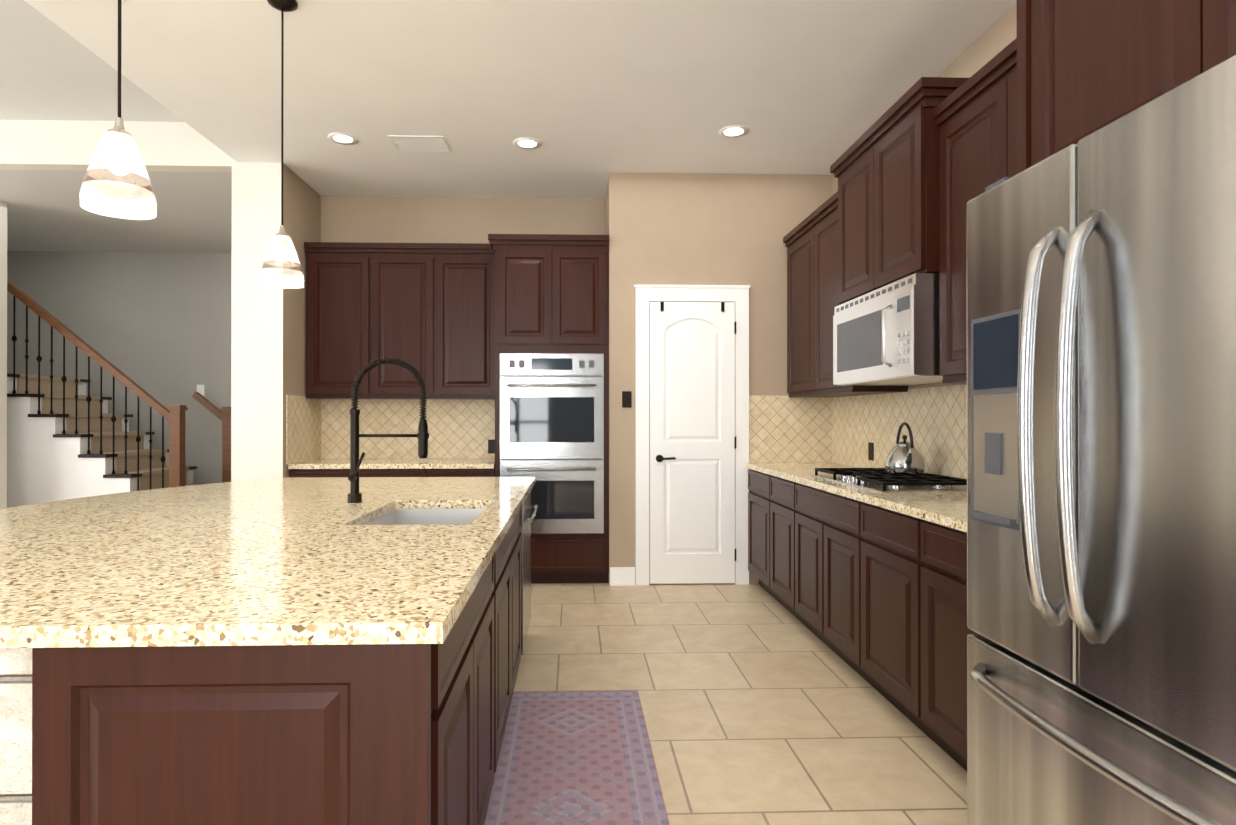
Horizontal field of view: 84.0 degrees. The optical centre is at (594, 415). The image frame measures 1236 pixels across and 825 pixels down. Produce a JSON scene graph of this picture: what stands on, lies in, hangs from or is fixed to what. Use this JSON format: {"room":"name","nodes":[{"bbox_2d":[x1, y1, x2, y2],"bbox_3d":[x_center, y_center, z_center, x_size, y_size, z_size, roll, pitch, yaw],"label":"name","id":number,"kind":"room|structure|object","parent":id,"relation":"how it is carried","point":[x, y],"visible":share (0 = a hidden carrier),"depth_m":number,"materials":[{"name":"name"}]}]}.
{"room":"kitchen","nodes":[
{"label":"kitchen","id":0,"kind":"room"},
{"bbox_2d":[0,201,6,508],"bbox_3d":[-6.968,-0.257,5.585,4.150,3.020,0.120,0,0,-2],"label":"wall","id":1,"kind":"structure","parent":0,"point":[3,355],"depth_m":5.67,"materials":[{"name":"white paint"}]},
{"bbox_2d":[0,0,183,121],"bbox_3d":[-5.650,-2.149,0.719,6.480,0.120,8.100,0,0,-2],"label":"ceiling","id":2,"kind":"structure","parent":0,"point":[50,70],"depth_m":4.26,"materials":[{"name":"white paint"}]},
{"bbox_2d":[7,251,230,483],"bbox_3d":[-5.800,-0.252,7.423,6.600,3.020,0.120,0,0,-2],"label":"wall","id":3,"kind":"structure","parent":0,"point":[156,326],"depth_m":7.39,"materials":[{"name":"grey paint"}]},
{"bbox_2d":[197,385,204,395],"bbox_3d":[-4.259,-0.272,7.406,0.080,0.120,0.007,0,0,-2],"label":"light switch","id":4,"kind":"object","parent":3,"relation":"attached to","point":[201,389],"visible":0.79,"depth_m":7.40,"materials":[{"name":"white plastic"}]},
{"bbox_2d":[0,120,286,481],"bbox_3d":[-5.619,-0.474,4.828,6.800,3.450,0.120,0,0,-2],"label":"wall","id":5,"kind":"structure","parent":0,"point":[268,349],"depth_m":4.87,"materials":[{"name":"white paint"}]},
{"bbox_2d":[288,458,494,476],"bbox_3d":[-1.484,0.803,5.289,1.475,0.900,0.650,0,0,-2],"label":"countertop","id":6,"kind":"structure","parent":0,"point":[462,467],"depth_m":4.98,"materials":[{"name":"beige stone"}]},
{"bbox_2d":[287,190,604,476],"bbox_3d":[-1.259,-0.271,5.699,2.690,3.050,0.150,0,0,-2],"label":"wall","id":7,"kind":"structure","parent":0,"point":[310,217],"depth_m":5.63,"materials":[{"name":"beige paint"}]},
{"bbox_2d":[286,395,320,463],"bbox_3d":[-2.227,0.102,5.263,0.008,0.500,0.662,0,0,-2],"label":"wall tiles","id":8,"kind":"structure","parent":7,"relation":"attached to","point":[303,428],"depth_m":5.21,"materials":[{"name":"beige tile"}]},
{"bbox_2d":[304,242,494,398],"bbox_3d":[-1.488,-0.727,5.435,1.475,1.190,0.365,0,0,-2],"label":"upper cabinet","id":9,"kind":"object","parent":7,"relation":"attached to","point":[426,311],"visible":0.81,"depth_m":5.28,"materials":[{"name":"brown wood"}]},
{"bbox_2d":[321,399,494,458],"bbox_3d":[-1.497,0.103,5.622,1.490,0.500,0.008,0,0,-2],"label":"wall tile","id":10,"kind":"structure","parent":7,"relation":"attached to","point":[461,428],"depth_m":5.62,"materials":[{"name":"beige tile"}]},
{"bbox_2d":[488,440,494,453],"bbox_3d":[-0.842,0.256,5.634,0.070,0.115,0.005,0,0,-2],"label":"electrical outlet","id":11,"kind":"object","parent":7,"relation":"attached to","point":[491,446],"depth_m":5.63,"materials":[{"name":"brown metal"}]},
{"bbox_2d":[0,0,1016,252],"bbox_3d":[-3.477,-1.990,2.237,10.920,0.430,11.000,0,0,-2],"label":"ceiling","id":12,"kind":"structure","parent":0,"point":[589,95],"depth_m":3.78,"materials":[{"name":"white paint"}]},
{"bbox_2d":[46,0,125,1],"bbox_3d":[-2.204,-1.801,2.807,0.340,0.006,0.340,0,0,-2],"label":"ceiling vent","id":13,"kind":"object","parent":12,"relation":"in","point":[90,0],"visible":0.89,"depth_m":2.97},
{"bbox_2d":[79,0,156,219],"bbox_3d":[-1.325,-1.188,1.912,0.178,1.236,0.178,0,0,-2],"label":"pendant light","id":14,"kind":"object","parent":12,"relation":"hanging from","point":[119,164],"visible":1,"depth_m":1.90,"materials":[{"name":"white glass"}]},
{"bbox_2d":[259,0,303,288],"bbox_3d":[-1.359,-1.185,2.982,0.178,1.236,0.178,0,0,-2],"label":"pendant light","id":15,"kind":"object","parent":12,"relation":"hanging from","point":[281,265],"visible":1,"depth_m":2.98,"materials":[{"name":"white glass"}]},
{"bbox_2d":[328,133,358,144],"bbox_3d":[-1.635,-1.796,4.456,0.190,0.006,0.190,0,0,-2],"label":"recessed light","id":16,"kind":"object","parent":12,"relation":"in","point":[343,138],"visible":1,"depth_m":4.45,"materials":[{"name":"beige"}]},
{"bbox_2d":[387,135,450,152],"bbox_3d":[-1.158,-1.796,4.540,0.360,0.006,0.260,0,0,-2],"label":"ceiling vent","id":17,"kind":"object","parent":12,"relation":"in","point":[419,143],"visible":1,"depth_m":4.53,"materials":[{"name":"white metal"}]},
{"bbox_2d":[513,137,541,149],"bbox_3d":[-0.447,-1.796,4.533,0.190,0.006,0.190,0,0,-2],"label":"recessed light","id":18,"kind":"object","parent":12,"relation":"in","point":[525,143],"visible":1,"depth_m":4.53,"materials":[{"name":"beige"}]},
{"bbox_2d":[718,125,748,137],"bbox_3d":[0.880,-1.797,4.344,0.190,0.006,0.190,0,0,-2],"label":"recessed light","id":19,"kind":"object","parent":12,"relation":"in","point":[734,131],"visible":1,"depth_m":4.34,"materials":[{"name":"beige"}]},
{"bbox_2d":[605,172,831,584],"bbox_3d":[0.990,-0.272,5.459,1.790,3.050,0.730,0,0,-2],"label":"wall","id":20,"kind":"structure","parent":0,"point":[694,229],"depth_m":5.09,"materials":[{"name":"beige paint"}]},
{"bbox_2d":[610,567,634,585],"bbox_3d":[-3.976,1.190,6.108,10.165,0.130,2.615,0,0,-2],"label":"baseboard","id":21,"kind":"structure","parent":20,"relation":"attached to","point":[621,576],"depth_m":5.05,"materials":[{"name":"white wood"}]},
{"bbox_2d":[622,391,631,407],"bbox_3d":[0.237,-0.118,5.064,0.070,0.120,0.009,0,0,-2],"label":"switch plate","id":22,"kind":"object","parent":20,"relation":"attached to","point":[626,399],"visible":1,"depth_m":5.06,"materials":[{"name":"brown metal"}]},
{"bbox_2d":[634,285,749,584],"bbox_3d":[0.722,0.144,5.070,0.860,2.215,0.027,0,0,-2],"label":"door frame","id":23,"kind":"structure","parent":20,"relation":"attached to","point":[738,295],"depth_m":5.07,"materials":[{"name":"white wood"}]},
{"bbox_2d":[650,302,735,583],"bbox_3d":[0.727,0.201,5.044,0.640,2.078,0.078,0,0,-2],"label":"pantry door","id":24,"kind":"structure","parent":20,"relation":"in","point":[692,442],"depth_m":5.07,"materials":[{"name":"white wood"}]},
{"bbox_2d":[749,395,831,462],"bbox_3d":[1.442,0.102,5.103,0.652,0.500,0.008,0,0,-2],"label":"wall tile","id":25,"kind":"structure","parent":20,"relation":"attached to","point":[784,429],"depth_m":5.10,"materials":[{"name":"beige tile"}]},
{"bbox_2d":[513,583,966,824],"bbox_3d":[-2.953,1.296,2.745,12.000,0.100,12.000,0,0,-2],"label":"floor","id":26,"kind":"structure","parent":0,"point":[760,705],"depth_m":2.95,"materials":[{"name":"tile"}]},
{"bbox_2d":[7,279,230,507],"bbox_3d":[-4.369,-0.017,6.499,2.017,2.546,1.065,0,0,-2],"label":"stairs","id":27,"kind":"structure","parent":26,"relation":"on","point":[68,438],"depth_m":6.03,"materials":[{"name":"brown wood"}]},
{"bbox_2d":[0,485,538,824],"bbox_3d":[-1.081,0.813,2.483,1.624,0.865,2.744,0,0,-2],"label":"kitchen island","id":28,"kind":"object","parent":26,"relation":"on","point":[312,651],"depth_m":1.14,"materials":[{"name":"brown wood"}]},
{"bbox_2d":[0,477,535,640],"bbox_3d":[-0.669,0.363,2.504,0.750,0.035,2.770,0,0,-2],"label":"island countertop","id":29,"kind":"structure","parent":28,"relation":"on","point":[318,572],"depth_m":1.42,"materials":[{"name":"beige stone"}]},
{"bbox_2d":[344,357,428,500],"bbox_3d":[-0.823,0.056,2.723,0.320,0.579,0.078,0,0,-2],"label":"faucet","id":30,"kind":"object","parent":29,"relation":"on","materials":[{"name":"black metal"}]},
{"bbox_2d":[360,505,483,524],"bbox_3d":[-0.603,0.480,2.481,0.424,0.224,0.664,0,0,-2],"label":"sink","id":31,"kind":"object","parent":29,"relation":"in","point":[399,514],"depth_m":2.80,"materials":[{"name":"silver metal"}]},
{"bbox_2d":[488,234,608,583],"bbox_3d":[-0.346,-0.035,5.304,0.885,2.575,0.696,0,0,-2],"label":"tall cabinet","id":32,"kind":"object","parent":26,"relation":"on","point":[552,363],"visible":0.92,"depth_m":5.03,"materials":[{"name":"brown wood"}]},
{"bbox_2d":[484,690,669,824],"bbox_3d":[-0.078,1.238,2.155,0.600,0.010,1.840,0,0,-2],"label":"rug","id":33,"kind":"object","parent":26,"relation":"on","point":[576,757],"visible":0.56,"depth_m":2.42,"materials":[{"name":"pink fabric"}]},
{"bbox_2d":[746,463,976,770],"bbox_3d":[1.489,0.776,3.561,0.650,0.944,3.070,0,0,-2],"label":"base cabinet","id":34,"kind":"object","parent":26,"relation":"on","point":[862,572],"depth_m":2.97,"materials":[{"name":"brown wood"}]},
{"bbox_2d":[885,422,924,474],"bbox_3d":[1.624,0.169,3.567,0.194,0.268,0.244,0,0,-2],"label":"kettle","id":35,"kind":"object","parent":34,"relation":"on","point":[904,456],"visible":1,"depth_m":3.53,"materials":[{"name":"silver metal"}]},
{"bbox_2d":[967,54,1235,824],"bbox_3d":[1.387,0.326,1.368,0.950,1.832,0.910,0,0,-2],"label":"fridge","id":36,"kind":"object","parent":26,"relation":"on","point":[1101,469],"visible":1,"depth_m":1.32,"materials":[{"name":"silver metal"}]},
{"bbox_2d":[832,3,1016,467],"bbox_3d":[1.964,-0.284,1.013,0.120,3.050,8.220,0,0,-2],"label":"wall","id":37,"kind":"structure","parent":0,"point":[992,41],"depth_m":3.24,"materials":[{"name":"beige paint"}]},
{"bbox_2d":[783,222,854,397],"bbox_3d":[1.605,-0.716,4.814,0.340,1.135,0.580,0,0,-2],"label":"upper cabinet","id":38,"kind":"object","parent":37,"relation":"attached to","point":[799,244],"depth_m":4.81,"materials":[{"name":"brown wood"}]},
{"bbox_2d":[835,134,870,297],"bbox_3d":[1.604,-1.015,3.704,0.410,0.783,0.479,0,0,-2],"label":"upper cabinet","id":39,"kind":"object","parent":37,"relation":"attached to","point":[853,195],"depth_m":3.71,"materials":[{"name":"brown wood"}]},
{"bbox_2d":[811,202,906,393],"bbox_3d":[1.623,-0.718,4.235,0.340,1.135,0.580,0,0,-2],"label":"upper cabinet","id":40,"kind":"object","parent":37,"relation":"attached to","point":[823,224],"depth_m":4.38,"materials":[{"name":"brown wood"}]},
{"bbox_2d":[868,442,873,460],"bbox_3d":[1.785,0.233,4.432,0.005,0.115,0.070,0,0,-2],"label":"electrical outlet","id":41,"kind":"object","parent":37,"relation":"attached to","point":[870,445],"depth_m":4.43,"materials":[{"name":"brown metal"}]},
{"bbox_2d":[823,270,958,389],"bbox_3d":[1.575,-0.396,3.462,0.484,0.448,0.930,0,0,-2],"label":"microwave","id":42,"kind":"object","parent":37,"relation":"attached to","point":[880,335],"depth_m":3.34,"materials":[{"name":"white metal"}]},
{"bbox_2d":[832,384,966,485],"bbox_3d":[1.820,0.098,3.574,0.008,0.500,3.072,0,0,-2],"label":"wall tile","id":43,"kind":"structure","parent":37,"relation":"attached to","point":[935,418],"depth_m":3.96,"materials":[{"name":"beige tile"}]},
{"bbox_2d":[871,86,966,281],"bbox_3d":[1.619,-1.016,3.225,0.410,0.783,0.479,0,0,-2],"label":"upper cabinet","id":44,"kind":"object","parent":37,"relation":"attached to","point":[876,243],"depth_m":3.12,"materials":[{"name":"brown wood"}]},
{"bbox_2d":[935,62,998,381],"bbox_3d":[1.669,-0.722,2.748,0.340,1.135,0.474,0,0,-2],"label":"upper cabinet","id":45,"kind":"object","parent":37,"relation":"attached to","point":[967,128],"depth_m":2.83,"materials":[{"name":"brown wood"}]},
{"bbox_2d":[999,46,1016,179],"bbox_3d":[1.684,-0.723,2.275,0.340,1.135,0.474,0,0,-2],"label":"upper cabinet","id":46,"kind":"object","parent":37,"relation":"attached to","point":[1007,68],"depth_m":2.50,"materials":[{"name":"brown wood"}]},
{"bbox_2d":[1021,0,1188,171],"bbox_3d":[1.567,-1.009,1.717,0.610,0.804,0.543,0,0,-2],"label":"upper cabinet","id":47,"kind":"object","parent":37,"relation":"attached to","point":[1085,68],"depth_m":1.75,"materials":[{"name":"brown wood"}]},
{"bbox_2d":[1189,0,1235,79],"bbox_3d":[1.584,-1.011,1.174,0.610,0.804,0.544,0,0,-2],"label":"upper cabinet","id":48,"kind":"object","parent":37,"relation":"attached to","point":[1212,23],"depth_m":1.42,"materials":[{"name":"brown wood"}]}
]}

